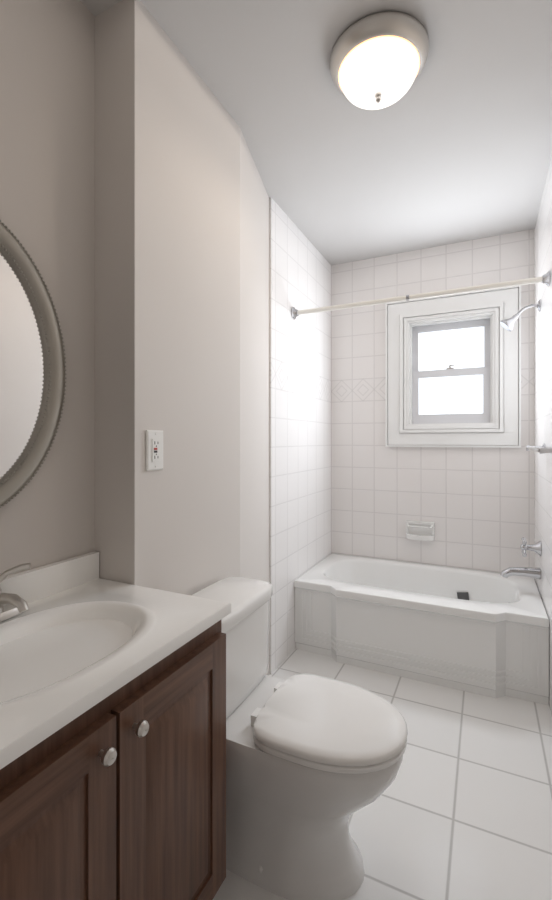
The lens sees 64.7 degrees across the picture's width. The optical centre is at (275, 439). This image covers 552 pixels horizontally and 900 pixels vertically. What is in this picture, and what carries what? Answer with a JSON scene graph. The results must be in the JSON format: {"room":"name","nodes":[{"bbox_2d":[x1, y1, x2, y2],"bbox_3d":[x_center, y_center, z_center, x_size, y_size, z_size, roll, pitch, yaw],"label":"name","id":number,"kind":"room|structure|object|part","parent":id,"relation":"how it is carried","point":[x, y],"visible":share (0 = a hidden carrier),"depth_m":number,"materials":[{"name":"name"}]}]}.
{"room":"bathroom","nodes":[
{"label":"bathroom","id":0,"kind":"room"},
{"bbox_2d":[0,0,94,575],"bbox_3d":[-0.926,-0.020,0.705,0.220,2.440,1.372,0,0,26],"label":"wall","id":1,"kind":"structure","parent":0,"point":[47,146],"depth_m":1.17,"materials":[{"name":"grey paint"}]},
{"bbox_2d":[0,220,66,507],"bbox_3d":[-0.686,-0.175,0.916,0.027,0.716,0.556,0,0,26],"label":"mirror","id":2,"kind":"object","parent":1,"relation":"attached to","point":[32,373],"visible":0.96,"depth_m":1.07,"materials":[{"name":"silver metal"}]},
{"bbox_2d":[95,0,268,675],"bbox_3d":[-0.328,-0.020,1.777,0.373,2.440,1.078,0,0,26],"label":"wall","id":3,"kind":"structure","parent":0,"point":[181,279],"depth_m":1.37,"materials":[{"name":"white paint"}]},
{"bbox_2d":[146,430,162,470],"bbox_3d":[-0.354,0.030,1.278,0.010,0.117,0.070,0,0,26],"label":"electrical outlet plate","id":4,"kind":"object","parent":3,"relation":"attached to","point":[154,449],"visible":1,"depth_m":1.27,"materials":[{"name":"white plastic"}]},
{"bbox_2d":[269,198,330,673],"bbox_3d":[0.097,-0.020,2.789,0.265,2.440,1.115,0,0,26],"label":"tiled wall","id":5,"kind":"structure","parent":0,"point":[299,433],"depth_m":2.50,"materials":[{"name":"white tile"}]},
{"bbox_2d":[291,270,549,318],"bbox_3d":[0.661,-0.722,2.217,1.243,0.068,0.068,0,0,26],"label":"curtain rod","id":6,"kind":"object","parent":5,"relation":"attached to","point":[543,279],"visible":1,"depth_m":2.16,"materials":[{"name":"white metal"}]},
{"bbox_2d":[80,0,551,265],"bbox_3d":[0.238,-1.290,1.364,1.750,0.100,3.565,0,0,26],"label":"ceiling","id":7,"kind":"structure","parent":0,"point":[453,144],"depth_m":1.68,"materials":[{"name":"grey paint"}]},
{"bbox_2d":[330,11,428,109],"bbox_3d":[0.331,-1.165,1.410,0.310,0.147,0.310,0,0,26],"label":"ceiling light","id":8,"kind":"object","parent":7,"relation":"attached to","point":[378,60],"visible":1,"depth_m":1.33,"materials":[{"name":"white glass"}]},
{"bbox_3d":[0.331,-1.154,1.410,0.247,0.078,0.247,0,0,26],"label":"glass","id":9,"kind":"part","parent":8,"relation":"part of","materials":[{"name":"white glass"}]},
{"bbox_2d":[213,649,551,899],"bbox_3d":[0.238,1.250,1.364,1.750,0.100,3.565,0,0,26],"label":"floor","id":10,"kind":"structure","parent":0,"point":[460,808],"depth_m":1.44,"materials":[{"name":"tile"}]},
{"bbox_2d":[0,551,230,899],"bbox_3d":[-0.469,0.762,0.838,0.486,0.875,0.730,0,0,26],"label":"bathroom vanity","id":11,"kind":"object","parent":10,"relation":"on","point":[112,740],"visible":0.98,"depth_m":0.82,"materials":[{"name":"brown wood"}]},
{"bbox_2d":[0,563,30,621],"bbox_3d":[-0.587,0.339,0.946,0.138,0.120,0.156,0,0,26],"label":"vanity faucet","id":12,"kind":"object","parent":11,"relation":"on","point":[18,605],"visible":1,"depth_m":0.97,"materials":[{"name":"silver metal"}]},
{"bbox_2d":[191,577,407,899],"bbox_3d":[0.033,0.849,1.282,0.680,0.702,0.438,0,0,26],"label":"toilet","id":13,"kind":"object","parent":10,"relation":"on","point":[313,762],"visible":0.73,"depth_m":1.17,"materials":[{"name":"white ceramic"}]},
{"bbox_2d":[294,553,548,704],"bbox_3d":[0.799,1.000,2.505,1.243,0.400,0.718,0,0,26],"label":"bathtub","id":14,"kind":"object","parent":10,"relation":"on","point":[483,633],"visible":1,"depth_m":2.22,"materials":[{"name":"white ceramic"}]},
{"bbox_2d":[331,229,533,572],"bbox_3d":[0.988,-0.020,2.898,1.247,2.440,0.150,0,0,26],"label":"wall","id":15,"kind":"structure","parent":0,"point":[368,493],"depth_m":2.84,"materials":[{"name":"tile"}]},
{"bbox_2d":[406,520,433,540],"bbox_3d":[0.925,0.585,2.811,0.176,0.112,0.058,0,0,26],"label":"soap dish","id":16,"kind":"object","parent":15,"relation":"attached to","point":[420,530],"visible":1,"depth_m":2.82,"materials":[{"name":"white ceramic"}]},
{"bbox_2d":[386,285,520,447],"bbox_3d":[1.124,-0.435,2.815,0.790,0.960,0.178,0,0,26],"label":"window","id":17,"kind":"structure","parent":15,"relation":"in","point":[451,370],"depth_m":2.79,"materials":[{"name":"white paint"}]},
{"bbox_2d":[534,156,551,714],"bbox_3d":[1.449,-0.020,2.142,0.238,2.440,1.115,0,0,26],"label":"tiled wall","id":18,"kind":"structure","parent":0,"point":[543,393],"depth_m":2.12,"materials":[{"name":"white tile"}]},
{"bbox_2d":[500,299,540,331],"bbox_3d":[1.289,-0.656,2.306,0.187,0.152,0.080,0,0,26],"label":"shower head","id":19,"kind":"object","parent":18,"relation":"attached to","point":[507,324],"visible":0.98,"depth_m":2.30},
{"bbox_2d":[500,537,540,578],"bbox_3d":[1.292,0.629,2.308,0.185,0.218,0.088,0,0,26],"label":"tub faucet","id":20,"kind":"object","parent":18,"relation":"attached to","point":[532,572],"visible":1,"depth_m":2.28,"materials":[{"name":"silver metal"}]},
{"bbox_2d":[526,443,551,453],"bbox_3d":[1.153,0.040,1.887,0.088,0.048,0.548,0,0,26],"label":"towel bar","id":21,"kind":"object","parent":18,"relation":"attached to","point":[541,449],"visible":1,"depth_m":1.68,"materials":[{"name":"silver metal"}]}
]}

